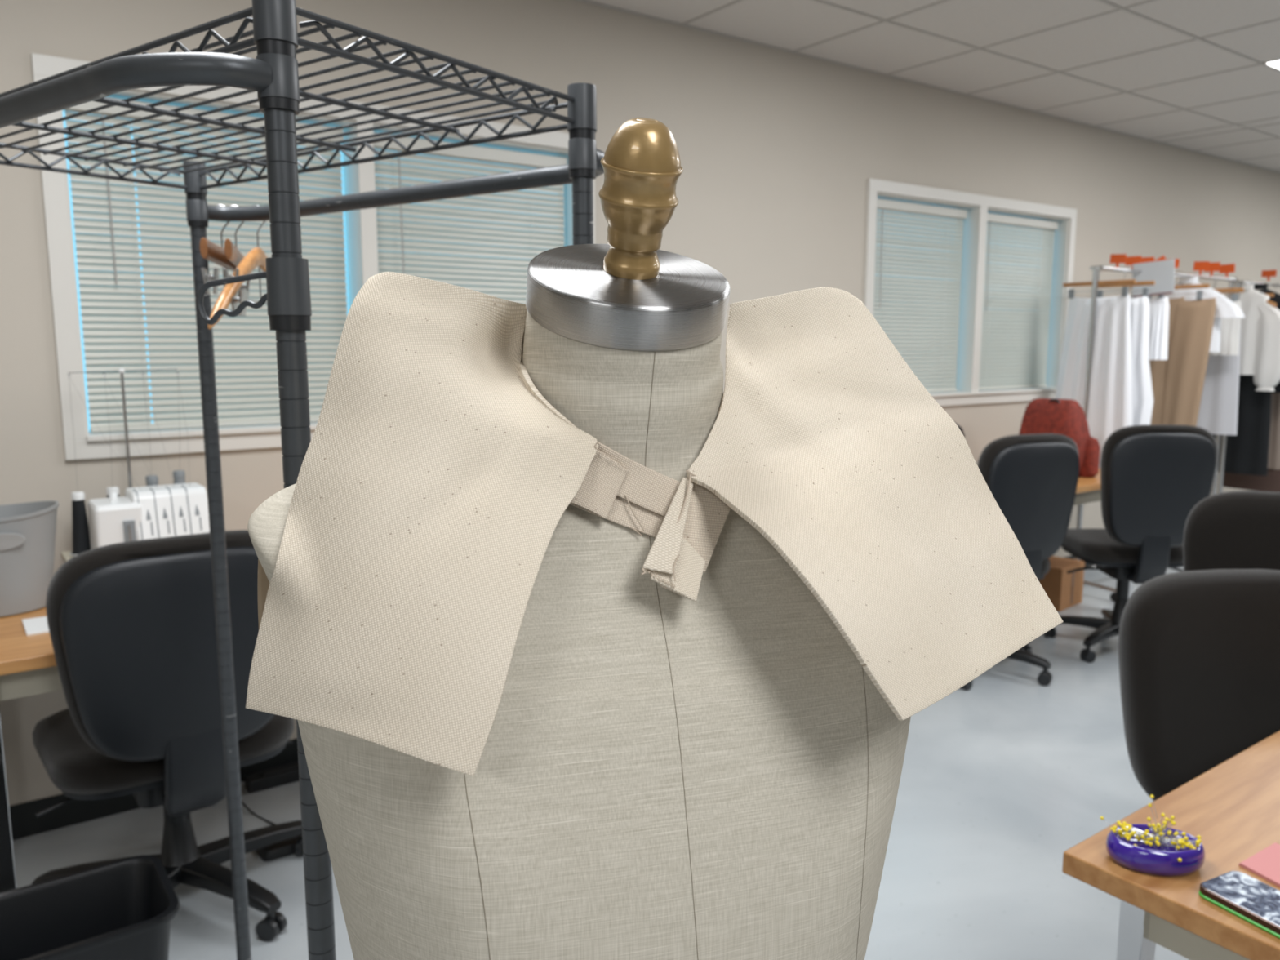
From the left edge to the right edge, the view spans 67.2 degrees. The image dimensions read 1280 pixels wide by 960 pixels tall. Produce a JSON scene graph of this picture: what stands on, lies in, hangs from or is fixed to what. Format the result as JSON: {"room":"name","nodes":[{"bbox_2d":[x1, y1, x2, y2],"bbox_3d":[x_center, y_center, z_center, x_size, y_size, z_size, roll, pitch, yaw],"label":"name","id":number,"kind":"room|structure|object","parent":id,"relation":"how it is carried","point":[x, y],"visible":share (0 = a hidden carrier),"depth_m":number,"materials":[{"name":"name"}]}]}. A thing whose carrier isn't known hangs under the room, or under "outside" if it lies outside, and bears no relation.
{"room":"design studio","nodes":[
{"label":"design studio","id":0,"kind":"room"},
{"bbox_2d":[12,566,1189,959],"bbox_3d":[3.925,1.177,2.018,16.500,0.100,8.330,-6,10,-36],"label":"floor","id":1,"kind":"structure","parent":0,"point":[1002,776],"depth_m":2.79,"materials":[{"name":"grey plastic"}]},
{"bbox_2d":[0,606,62,893],"bbox_3d":[-1.020,0.648,2.750,1.525,0.740,0.747,-6,10,-36],"label":"work table","id":2,"kind":"object","parent":1,"relation":"on","point":[28,664],"visible":0.12,"depth_m":2.10,"materials":[{"name":"brown wood"}]},
{"bbox_2d":[0,500,58,617],"bbox_3d":[-1.599,0.196,2.386,0.292,0.259,0.237,-6,10,-36],"label":"basket","id":3,"kind":"object","parent":2,"relation":"on","point":[28,530],"visible":0.96,"depth_m":2.36,"materials":[{"name":"grey plastic"}]},
{"bbox_2d":[22,616,49,635],"bbox_3d":[-1.354,0.336,2.301,0.200,0.006,0.140,-6,10,-36],"label":"paper pad","id":4,"kind":"object","parent":2,"relation":"on","point":[38,625],"visible":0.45,"depth_m":2.25,"materials":[{"name":"white paper"}]},
{"bbox_2d":[61,368,209,562],"bbox_3d":[-1.373,-0.007,2.635,0.370,0.591,0.306,-6,10,-36],"label":"serger","id":5,"kind":"object","parent":2,"relation":"on","point":[151,512],"visible":0.54,"depth_m":2.57,"materials":[{"name":"white plastic"}]},
{"bbox_2d":[61,550,75,562],"bbox_3d":[-1.429,0.198,2.742,0.370,0.015,0.115,-6,10,-36],"label":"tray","id":6,"kind":"object","parent":5,"relation":"on","point":[65,555],"depth_m":2.63,"materials":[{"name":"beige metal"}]},
{"bbox_2d":[70,491,90,555],"bbox_3d":[-1.529,0.117,2.629,0.060,0.170,0.060,-6,10,-36],"label":"thread cone","id":7,"kind":"object","parent":5,"relation":"on","point":[80,526],"visible":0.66,"depth_m":2.62,"materials":[{"name":"black"}]},
{"bbox_2d":[106,486,119,497],"bbox_3d":[-1.483,0.105,2.717,0.060,0.170,0.060,-6,10,-36],"label":"thread cone","id":8,"kind":"object","parent":5,"relation":"on","point":[111,489],"visible":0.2,"depth_m":2.70,"materials":[{"name":"white"}]},
{"bbox_2d":[145,475,158,486],"bbox_3d":[-1.396,0.085,2.766,0.060,0.196,0.060,-6,10,-36],"label":"thread cone","id":9,"kind":"object","parent":5,"relation":"on","point":[149,482],"visible":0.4,"depth_m":2.74,"materials":[{"name":"grey"}]},
{"bbox_2d":[173,470,185,484],"bbox_3d":[-1.333,0.075,2.798,0.060,0.206,0.060,-6,10,-36],"label":"thread cone","id":10,"kind":"object","parent":5,"relation":"on","point":[179,476],"visible":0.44,"depth_m":2.77,"materials":[{"name":"grey"}]},
{"bbox_2d":[241,800,275,825],"bbox_3d":[-1.177,0.657,2.842,0.416,0.703,0.024,6,10,38],"label":"cable","id":11,"kind":"object","parent":2,"relation":"hanging from","point":[242,802],"visible":0.19,"depth_m":2.88,"materials":[{"name":"black plastic"}]},
{"bbox_2d":[0,854,180,959],"bbox_3d":[-1.058,0.971,1.765,0.384,0.380,0.272,-6,10,-36],"label":"waste bin","id":12,"kind":"object","parent":1,"relation":"on","point":[125,908],"visible":1,"depth_m":1.84,"materials":[{"name":"black plastic"}]},
{"bbox_2d":[31,529,302,941],"bbox_3d":[-1.136,0.575,2.378,0.671,0.990,0.685,-6,10,-36],"label":"office chair","id":13,"kind":"object","parent":1,"relation":"on","point":[131,624],"visible":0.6,"depth_m":2.07,"materials":[{"name":"black fabric"}]},
{"bbox_2d":[244,761,299,793],"bbox_3d":[-1.104,0.944,3.135,0.340,0.046,0.060,-6,10,-36],"label":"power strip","id":14,"kind":"object","parent":1,"relation":"on","point":[286,774],"visible":0.4,"depth_m":3.06,"materials":[{"name":"black plastic"}]},
{"bbox_2d":[255,835,302,861],"bbox_3d":[-0.985,1.008,2.706,0.170,0.040,0.110,-6,10,-36],"label":"foot pedal","id":15,"kind":"object","parent":1,"relation":"on","point":[281,849],"visible":0.27,"depth_m":2.65,"materials":[{"name":"black plastic"}]},
{"bbox_2d":[0,0,604,959],"bbox_3d":[-0.534,0.362,1.345,0.882,1.703,0.617,6,10,35],"label":"wire shelf rack","id":16,"kind":"object","parent":1,"relation":"on","point":[273,73],"visible":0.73,"depth_m":1.09,"materials":[{"name":"black metal"}]},
{"bbox_2d":[200,204,241,297],"bbox_3d":[-0.733,-0.401,1.690,0.034,0.160,0.350,-2,8,-14],"label":"hanger","id":17,"kind":"object","parent":16,"relation":"hanging from","point":[211,251],"visible":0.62,"depth_m":1.58,"materials":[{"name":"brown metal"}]},
{"bbox_2d":[223,204,250,298],"bbox_3d":[-0.712,-0.402,1.699,0.034,0.160,0.350,-3,9,-18],"label":"hanger","id":18,"kind":"object","parent":16,"relation":"hanging from","point":[233,254],"visible":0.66,"depth_m":1.59,"materials":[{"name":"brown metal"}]},
{"bbox_2d":[208,204,267,328],"bbox_3d":[-0.675,-0.373,1.699,0.041,0.218,0.430,-1,8,-6],"label":"hanger","id":19,"kind":"object","parent":16,"relation":"hanging from","point":[255,258],"visible":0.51,"depth_m":1.59,"materials":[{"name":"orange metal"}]},
{"bbox_2d":[247,117,911,959],"bbox_3d":[-0.017,0.564,0.632,0.530,1.506,0.506,-2,8,-17],"label":"dress form","id":20,"kind":"object","parent":1,"relation":"on","point":[661,773],"visible":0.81,"depth_m":0.46,"materials":[{"name":"fabric"}]},
{"bbox_2d":[245,271,1063,776],"bbox_3d":[0.015,0.002,0.490,0.415,0.212,0.208,-2,8,-17],"label":"collar","id":21,"kind":"object","parent":20,"relation":"on","point":[435,482],"visible":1,"depth_m":0.46,"materials":[{"name":"beige fabric"}]},
{"bbox_2d":[960,433,1079,690],"bbox_3d":[1.484,0.298,4.123,0.616,1.044,0.654,-3,9,-19],"label":"office chair","id":22,"kind":"object","parent":1,"relation":"on","point":[1033,479],"visible":0.43,"depth_m":3.78,"materials":[{"name":"black fabric"}]},
{"bbox_2d":[1039,555,1084,611],"bbox_3d":[2.226,0.554,5.222,0.280,0.230,0.241,-7,11,-42],"label":"cardboard box","id":23,"kind":"object","parent":1,"relation":"on","point":[1064,589],"visible":0.48,"depth_m":5.10,"materials":[{"name":"brown cardboard"}]},
{"bbox_2d":[1073,467,1133,599],"bbox_3d":[1.791,0.358,4.786,1.520,0.740,0.740,-6,10,-36],"label":"work table","id":24,"kind":"object","parent":1,"relation":"on","point":[1088,489],"visible":0.02,"depth_m":4.62,"materials":[{"name":"brown wood"}]},
{"bbox_2d":[955,423,964,436],"bbox_3d":[1.517,-0.175,4.745,0.197,0.328,0.120,-6,10,-36],"label":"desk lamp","id":25,"kind":"object","parent":24,"relation":"on","point":[959,427],"visible":0.05,"depth_m":4.75,"materials":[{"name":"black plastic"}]},
{"bbox_2d":[1018,397,1100,477],"bbox_3d":[2.098,-0.216,4.829,0.298,0.386,0.348,-6,10,-36],"label":"backpack","id":26,"kind":"object","parent":24,"relation":"on","point":[1066,417],"visible":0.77,"depth_m":4.73,"materials":[{"name":"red fabric"}]},
{"bbox_2d":[1043,424,1217,662],"bbox_3d":[2.237,0.254,4.380,0.616,1.059,0.654,1,8,4],"label":"office chair","id":27,"kind":"object","parent":1,"relation":"on","point":[1153,477],"visible":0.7,"depth_m":4.07,"materials":[{"name":"black fabric"}]},
{"bbox_2d":[1074,265,1237,601],"bbox_3d":[3.117,-0.327,5.791,1.659,1.811,0.509,-6,10,-36],"label":"clothes rack","id":28,"kind":"object","parent":1,"relation":"on","point":[1095,268],"visible":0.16,"depth_m":5.28,"materials":[{"name":"silver metal"}]},
{"bbox_2d":[1062,265,1135,298],"bbox_3d":[2.489,-1.078,5.227,0.016,0.170,0.400,-6,10,-36],"label":"clothes hanger","id":29,"kind":"object","parent":28,"relation":"hanging from","point":[1124,289],"visible":0.97,"depth_m":5.20,"materials":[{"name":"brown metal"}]},
{"bbox_2d":[1054,294,1132,468],"bbox_3d":[2.500,-0.475,5.315,0.145,1.070,0.500,-6,10,-36],"label":"hanging garments","id":30,"kind":"object","parent":29,"relation":"hanging from","point":[1109,410],"visible":0.62,"depth_m":5.22,"materials":[{"name":"white fabric"}]},
{"bbox_2d":[1109,253,1126,267],"bbox_3d":[2.654,-1.216,5.346,0.003,0.078,0.092,-6,10,-36],"label":"tag","id":31,"kind":"object","parent":28,"relation":"attached to","point":[1117,259],"visible":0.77,"depth_m":5.34,"materials":[{"name":"orange"}]},
{"bbox_2d":[1097,266,1155,297],"bbox_3d":[2.677,-1.093,5.332,0.016,0.170,0.340,-6,10,-36],"label":"clothes hanger","id":32,"kind":"object","parent":28,"relation":"hanging from","point":[1145,291],"visible":0.77,"depth_m":5.29,"materials":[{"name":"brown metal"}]},
{"bbox_2d":[1129,295,1153,425],"bbox_3d":[2.682,-0.597,5.394,0.121,0.850,0.400,-6,10,-36],"label":"skirt","id":33,"kind":"object","parent":32,"relation":"hanging from","point":[1141,384],"visible":0.3,"depth_m":5.26,"materials":[{"name":"white fabric"}]},
{"bbox_2d":[1124,255,1142,268],"bbox_3d":[2.800,-1.232,5.466,0.003,0.076,0.090,-6,11,-36],"label":"tag","id":34,"kind":"object","parent":28,"relation":"hanging from","point":[1130,260],"visible":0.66,"depth_m":5.46,"materials":[{"name":"orange"}]},
{"bbox_2d":[1130,286,1164,298],"bbox_3d":[2.884,-1.111,5.457,0.016,0.170,0.200,-6,10,-36],"label":"clothes hanger","id":35,"kind":"object","parent":28,"relation":"hanging from","point":[1160,296],"visible":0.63,"depth_m":5.40,"materials":[{"name":"silver metal"}]},
{"bbox_2d":[1148,297,1168,359],"bbox_3d":[2.898,-0.862,5.479,0.116,0.350,0.220,-6,10,-36],"label":"lace top","id":36,"kind":"object","parent":35,"relation":"hanging from","point":[1158,308],"visible":0.5,"depth_m":5.40,"materials":[{"name":"white fabric"}]},
{"bbox_2d":[1141,256,1154,262],"bbox_3d":[2.907,-1.242,5.531,0.003,0.076,0.090,-6,10,-36],"label":"tag","id":37,"kind":"object","parent":28,"relation":"on","point":[1144,260],"visible":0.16,"depth_m":5.52,"materials":[{"name":"orange"}]},
{"bbox_2d":[1132,258,1174,297],"bbox_3d":[2.870,-1.128,5.384,0.006,0.198,0.240,-6,10,-36],"label":"card sign","id":38,"kind":"object","parent":28,"relation":"hanging from","point":[1162,272],"visible":0.96,"depth_m":5.37,"materials":[{"name":"grey paper"}]},
{"bbox_2d":[1154,255,1165,261],"bbox_3d":[3.014,-1.259,5.597,0.003,0.091,0.102,-6,10,-36],"label":"tag","id":39,"kind":"object","parent":28,"relation":"hanging from","point":[1162,258],"visible":0.14,"depth_m":5.58,"materials":[{"name":"orange"}]},
{"bbox_2d":[1165,258,1179,267],"bbox_3d":[3.123,-1.261,5.661,0.003,0.078,0.092,-6,10,-36],"label":"tag","id":40,"kind":"object","parent":28,"relation":"hanging from","point":[1176,260],"visible":0.24,"depth_m":5.63,"materials":[{"name":"orange"}]},
{"bbox_2d":[1148,271,1209,299],"bbox_3d":[3.118,-1.133,5.614,0.016,0.170,0.380,-6,10,-36],"label":"clothes hanger","id":41,"kind":"object","parent":28,"relation":"hanging from","point":[1199,293],"visible":0.71,"depth_m":5.53,"materials":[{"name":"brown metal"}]},
{"bbox_2d":[1148,296,1216,426],"bbox_3d":[3.122,-0.568,5.689,0.081,1.010,0.455,-6,10,-36],"label":"garment","id":42,"kind":"object","parent":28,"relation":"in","point":[1177,381],"visible":0.44,"depth_m":5.58,"materials":[{"name":"beige fabric"}]},
{"bbox_2d":[1192,261,1209,275],"bbox_3d":[3.428,-1.295,5.881,0.003,0.084,0.092,-6,10,-36],"label":"tag","id":43,"kind":"object","parent":28,"relation":"hanging from","point":[1199,266],"visible":1,"depth_m":5.88,"materials":[{"name":"orange"}]},
{"bbox_2d":[1204,262,1220,275],"bbox_3d":[3.546,-1.306,5.968,0.003,0.081,0.090,-6,10,-36],"label":"tag","id":44,"kind":"object","parent":28,"relation":"attached to","point":[1213,267],"visible":0.86,"depth_m":5.96,"materials":[{"name":"orange"}]},
{"bbox_2d":[1219,263,1235,277],"bbox_3d":[3.715,-1.324,6.090,0.003,0.081,0.090,-6,8,-36],"label":"tag","id":45,"kind":"object","parent":28,"relation":"hanging from","point":[1230,268],"visible":0.89,"depth_m":6.09,"materials":[{"name":"orange"}]},
{"bbox_2d":[1213,275,1243,302],"bbox_3d":[3.549,-1.183,5.963,0.016,0.170,0.340,-6,10,-36],"label":"clothes hanger","id":46,"kind":"object","parent":28,"relation":"hanging from","point":[1234,296],"visible":0.61,"depth_m":5.87,"materials":[{"name":"brown wood"}]},
{"bbox_2d":[1208,300,1241,355],"bbox_3d":[3.561,-0.943,5.980,0.108,0.330,0.310,-6,10,-36],"label":"cropped top","id":47,"kind":"object","parent":46,"relation":"hanging from","point":[1229,327],"visible":0.29,"depth_m":5.88,"materials":[{"name":"white fabric"}]},
{"bbox_2d":[1214,275,1244,301],"bbox_3d":[3.629,-1.200,6.082,0.016,0.170,0.340,-6,10,-36],"label":"clothes hanger","id":48,"kind":"object","parent":28,"relation":"hanging from","point":[1218,276],"visible":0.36,"depth_m":6.00,"materials":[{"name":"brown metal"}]},
{"bbox_2d":[1196,331,1239,435],"bbox_3d":[3.629,-0.715,6.151,0.093,0.830,0.400,-6,10,-36],"label":"skirt","id":49,"kind":"object","parent":48,"relation":"hanging from","point":[1218,410],"visible":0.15,"depth_m":6.07,"materials":[{"name":"grey fabric"}]},
{"bbox_3d":[3.348,-1.160,5.830,0.016,0.178,0.400,-6,10,-36],"label":"clothes hanger","id":50,"kind":"object","parent":28,"relation":"hanging from","visible":0},
{"bbox_2d":[1151,276,1244,351],"bbox_3d":[3.330,-1.009,5.876,0.160,0.450,0.699,-6,10,-36],"label":"blouse","id":51,"kind":"object","parent":50,"relation":"hanging from","point":[1225,308],"visible":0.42,"depth_m":5.72,"materials":[{"name":"white fabric"}]},
{"bbox_2d":[1062,730,1279,959],"bbox_3d":[1.393,0.833,1.453,1.520,0.740,0.762,-6,10,-36],"label":"work table","id":52,"kind":"object","parent":1,"relation":"on","point":[1233,806],"visible":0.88,"depth_m":1.25,"materials":[{"name":"brown wood"}]},
{"bbox_2d":[1106,823,1205,875],"bbox_3d":[0.659,0.474,1.233,0.117,0.034,0.080,1,8,7],"label":"bowl","id":53,"kind":"object","parent":52,"relation":"on","point":[1144,858],"visible":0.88,"depth_m":1.21,"materials":[{"name":"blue ceramic"}]},
{"bbox_2d":[1124,827,1152,835],"bbox_3d":[0.639,0.450,1.232,0.035,0.007,0.005,1,8,7],"label":"pin","id":54,"kind":"object","parent":53,"relation":"on","point":[1126,829],"visible":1,"depth_m":1.23,"materials":[{"name":"yellow"}]},
{"bbox_2d":[1146,817,1155,839],"bbox_3d":[0.658,0.451,1.237,0.005,0.026,0.026,0,8,3],"label":"pin","id":55,"kind":"object","parent":53,"relation":"on","point":[1148,819],"visible":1,"depth_m":1.24,"materials":[{"name":"yellow"}]},
{"bbox_2d":[1143,831,1162,840],"bbox_3d":[0.656,0.455,1.223,0.033,0.015,0.005,0,8,1],"label":"pin","id":56,"kind":"object","parent":53,"relation":"on","point":[1145,833],"visible":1,"depth_m":1.22,"materials":[{"name":"yellow"}]},
{"bbox_2d":[1150,795,1157,818],"bbox_3d":[0.681,0.432,1.274,0.005,0.020,0.031,2,8,12],"label":"pin","id":57,"kind":"object","parent":53,"relation":"on","point":[1152,797],"visible":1,"depth_m":1.28,"materials":[{"name":"yellow"}]},
{"bbox_2d":[1155,813,1164,834],"bbox_3d":[0.671,0.444,1.244,0.005,0.020,0.031,8,11,44],"label":"pin","id":58,"kind":"object","parent":53,"relation":"on","point":[1162,815],"visible":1,"depth_m":1.25,"materials":[{"name":"yellow"}]},
{"bbox_2d":[1154,836,1182,844],"bbox_3d":[0.669,0.455,1.220,0.005,0.009,0.035,-6,10,-36],"label":"pin","id":59,"kind":"object","parent":53,"relation":"on","point":[1180,842],"visible":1,"depth_m":1.21,"materials":[{"name":"yellow"}]},
{"bbox_2d":[1159,831,1186,837],"bbox_3d":[0.677,0.453,1.227,0.035,0.010,0.005,1,8,9],"label":"pin","id":60,"kind":"object","parent":53,"relation":"on","point":[1184,833],"visible":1,"depth_m":1.23,"materials":[{"name":"yellow"}]},
{"bbox_2d":[1168,838,1199,843],"bbox_3d":[0.684,0.453,1.212,0.035,0.009,0.005,6,10,35],"label":"pin","id":61,"kind":"object","parent":53,"relation":"on","point":[1197,841],"visible":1,"depth_m":1.20,"materials":[{"name":"yellow"}]},
{"bbox_2d":[1169,835,1200,839],"bbox_3d":[0.694,0.454,1.224,0.035,0.008,0.005,3,8,17],"label":"pin","id":62,"kind":"object","parent":53,"relation":"on","point":[1198,837],"visible":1,"depth_m":1.22,"materials":[{"name":"yellow"}]},
{"label":"pin","id":63,"kind":"object","parent":53,"relation":"on","visible":0},
{"bbox_2d":[1160,815,1174,831],"bbox_3d":[0.679,0.444,1.240,0.033,0.016,0.005,-5,10,-33],"label":"pin","id":64,"kind":"object","parent":63,"relation":"on","point":[1172,817],"visible":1,"depth_m":1.25,"materials":[{"name":"yellow"}]},
{"label":"pin","id":65,"kind":"object","parent":53,"relation":"on","visible":0},
{"bbox_2d":[1147,803,1156,824],"bbox_3d":[0.677,0.441,1.270,0.005,0.016,0.033,2,8,11],"label":"pin","id":66,"kind":"object","parent":65,"relation":"on","point":[1149,805],"visible":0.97,"depth_m":1.28,"materials":[{"name":"yellow"}]},
{"label":"pin","id":67,"kind":"object","parent":53,"relation":"on","visible":0},
{"bbox_2d":[1122,824,1150,834],"bbox_3d":[0.640,0.450,1.240,0.035,0.009,0.005,3,9,18],"label":"pin","id":68,"kind":"object","parent":67,"relation":"on","point":[1123,825],"visible":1,"depth_m":1.24,"materials":[{"name":"yellow"}]},
{"bbox_2d":[1198,871,1279,938],"bbox_3d":[0.739,0.501,1.113,0.079,0.014,0.154,-4,9,-27],"label":"phone","id":69,"kind":"object","parent":52,"relation":"on","point":[1254,901],"visible":1,"depth_m":1.14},
{"bbox_2d":[1238,842,1279,887],"bbox_3d":[0.825,0.494,1.197,0.092,0.004,0.137,-3,9,-21],"label":"paper packet","id":70,"kind":"object","parent":52,"relation":"on","point":[1265,864],"visible":1,"depth_m":1.22,"materials":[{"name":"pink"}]},
{"bbox_2d":[1118,568,1279,800],"bbox_3d":[1.175,0.690,1.695,0.616,0.954,0.654,-1,8,-6],"label":"office chair","id":71,"kind":"object","parent":1,"relation":"on","point":[1199,651],"visible":0.56,"depth_m":1.87,"materials":[{"name":"black fabric"}]},
{"bbox_2d":[1182,490,1279,571],"bbox_3d":[1.591,0.561,2.436,0.616,0.999,0.654,4,9,29],"label":"office chair","id":72,"kind":"object","parent":1,"relation":"on","point":[1235,529],"visible":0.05,"depth_m":2.62,"materials":[{"name":"black fabric"}]},
{"bbox_2d":[1217,280,1279,493],"bbox_3d":[4.522,-0.464,6.808,1.699,1.796,0.509,-6,10,-36],"label":"clothes rack","id":73,"kind":"object","parent":1,"relation":"on","point":[1224,442],"visible":0.12,"depth_m":6.35,"materials":[{"name":"silver metal"}]},
{"bbox_2d":[1222,280,1274,297],"bbox_3d":[3.991,-1.220,6.333,0.016,0.170,0.320,-6,10,-36],"label":"clothes hanger","id":74,"kind":"object","parent":73,"relation":"hanging from","point":[1270,295],"visible":0.11,"depth_m":6.22,"materials":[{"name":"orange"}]},
{"bbox_2d":[1212,374,1271,475],"bbox_3d":[4.002,-0.605,6.404,0.094,1.120,0.400,-6,10,-36],"label":"skirt","id":75,"kind":"object","parent":74,"relation":"hanging from","point":[1247,451],"visible":0.27,"depth_m":6.35,"materials":[{"name":"black fabric"}]},
{"bbox_2d":[1244,280,1276,307],"bbox_3d":[3.918,-1.205,6.257,0.016,0.178,0.400,-6,10,-36],"label":"clothes hanger","id":76,"kind":"object","parent":73,"relation":"hanging from","point":[1268,301],"visible":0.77,"depth_m":6.12,"materials":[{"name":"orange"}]},
{"bbox_2d":[1223,284,1279,391],"bbox_3d":[3.923,-0.933,6.300,0.164,0.680,0.600,-6,10,-36],"label":"blouse","id":77,"kind":"object","parent":76,"relation":"hanging from","point":[1260,328],"visible":0.52,"depth_m":6.16,"materials":[{"name":"white fabric"}]},
{"bbox_2d":[1261,269,1276,280],"bbox_3d":[4.214,-1.370,6.452,0.003,0.071,0.090,-6,10,-36],"label":"tag","id":78,"kind":"object","parent":73,"relation":"hanging from","point":[1268,273],"visible":1,"depth_m":6.45,"materials":[{"name":"orange"}]},
{"bbox_2d":[0,0,1279,806],"bbox_3d":[1.540,-0.662,5.056,16.500,2.685,0.160,-6,10,-36],"label":"wall","id":79,"kind":"structure","parent":0,"point":[779,150],"depth_m":3.91,"materials":[{"name":"paint"}]},
{"bbox_2d":[31,53,595,460],"bbox_3d":[-0.928,-0.674,3.197,1.785,1.087,0.160,-6,10,-36],"label":"window","id":80,"kind":"structure","parent":79,"relation":"in","point":[360,230],"depth_m":2.83,"materials":[{"name":"white"}]},
{"bbox_2d":[62,97,347,432],"bbox_3d":[-1.281,-0.636,2.951,0.784,0.943,0.048,-6,10,-36],"label":"window blind","id":81,"kind":"object","parent":80,"relation":"attached to","point":[113,319],"visible":0.75,"depth_m":2.88,"materials":[{"name":"grey plastic"}]},
{"bbox_2d":[373,132,567,313],"bbox_3d":[-0.587,-0.708,3.453,0.760,0.943,0.048,-6,10,-36],"label":"window blind","id":82,"kind":"object","parent":80,"relation":"attached to","point":[484,272],"visible":0.26,"depth_m":3.41,"materials":[{"name":"grey plastic"}]},
{"bbox_2d":[8,555,1094,840],"bbox_3d":[1.590,0.627,5.171,16.500,0.100,0.008,-6,10,-36],"label":"baseboard","id":83,"kind":"structure","parent":79,"relation":"attached to","point":[24,822],"depth_m":2.82,"materials":[{"name":"black"}]},
{"bbox_2d":[863,177,1077,406],"bbox_3d":[1.752,-0.950,5.133,1.780,1.087,0.160,-6,10,-36],"label":"window","id":84,"kind":"structure","parent":79,"relation":"in","point":[978,206],"depth_m":5.11,"materials":[{"name":"white plastic"}]},
{"bbox_2d":[873,198,967,392],"bbox_3d":[1.392,-0.913,4.883,0.770,0.946,0.048,-6,10,-36],"label":"window blind","id":85,"kind":"object","parent":84,"relation":"attached to","point":[926,335],"visible":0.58,"depth_m":4.91,"materials":[{"name":"grey plastic"}]},
{"bbox_2d":[978,212,1058,390],"bbox_3d":[2.089,-0.985,5.387,0.759,0.946,0.048,-6,10,-36],"label":"window blind","id":86,"kind":"object","parent":84,"relation":"attached to","point":[1014,349],"visible":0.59,"depth_m":5.40,"materials":[{"name":"grey plastic"}]},
{"bbox_2d":[576,0,1279,173],"bbox_3d":[3.984,-1.468,1.559,16.500,0.005,8.130,-6,10,-36],"label":"grid","id":87,"kind":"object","parent":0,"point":[1119,8],"depth_m":4.20,"materials":[{"name":"grey"}]},
{"bbox_2d":[589,0,1279,171],"bbox_3d":[3.937,-1.489,1.621,16.500,0.020,8.290,-6,10,-36],"label":"ceiling","id":88,"kind":"structure","parent":0,"point":[885,47],"depth_m":4.09,"materials":[{"name":"tile"}]},
{"bbox_2d":[1262,58,1279,70],"bbox_3d":[3.361,-1.838,3.979,0.600,0.053,1.200,-6,10,-36],"label":"ceiling light","id":89,"kind":"object","parent":88,"relation":"attached to","point":[1276,64],"visible":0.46,"depth_m":4.31,"materials":[{"name":"white"}]},
{"bbox_2d":[1268,61,1279,67],"bbox_3d":[3.361,-1.816,3.983,0.576,0.001,1.176,-6,10,-36],"label":"diffuser","id":90,"kind":"object","parent":89,"relation":"attached to","point":[1277,64],"depth_m":4.31,"materials":[{"name":"white plastic"}]},
{"bbox_3d":[4.299,-1.245,6.532,0.016,0.178,0.400,-6,10,-36],"label":"clothes hanger","id":91,"kind":"object","parent":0,"visible":0},
{"bbox_2d":[1222,392,1279,492],"bbox_3d":[4.308,-0.577,6.633,0.143,1.300,0.460,-6,10,-36],"label":"dress","id":92,"kind":"object","parent":91,"relation":"hanging from","point":[1271,482],"visible":0.2,"depth_m":6.59,"materials":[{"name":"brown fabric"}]},
{"bbox_3d":[4.087,-1.223,6.379,0.016,0.178,0.400,-6,10,-36],"label":"clothes hanger","id":93,"kind":"object","parent":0,"visible":0},
{"bbox_2d":[1253,283,1279,392],"bbox_3d":[4.092,-0.946,6.422,0.164,0.710,0.700,-6,10,-36],"label":"jacket","id":94,"kind":"object","parent":93,"relation":"hanging from","point":[1264,289],"visible":0.17,"depth_m":6.30,"materials":[{"name":"black fabric"}]},
{"label":"pin","id":95,"kind":"object","parent":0,"visible":0},
{"label":"pin","id":96,"kind":"object","parent":95,"relation":"on","visible":0},
{"bbox_2d":[1155,817,1168,835],"bbox_3d":[0.670,0.445,1.236,0.033,0.015,0.005,-6,10,-38],"label":"pin","id":97,"kind":"object","parent":96,"relation":"on","point":[1166,819],"visible":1,"depth_m":1.24,"materials":[{"name":"yellow"}]},
{"label":"pin","id":98,"kind":"object","parent":96,"relation":"on","visible":0},
{"bbox_2d":[1160,821,1175,839],"bbox_3d":[0.675,0.449,1.232,0.032,0.018,0.005,-5,10,-32],"label":"pin","id":99,"kind":"object","parent":98,"relation":"on","point":[1173,823],"visible":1,"depth_m":1.24,"materials":[{"name":"yellow"}]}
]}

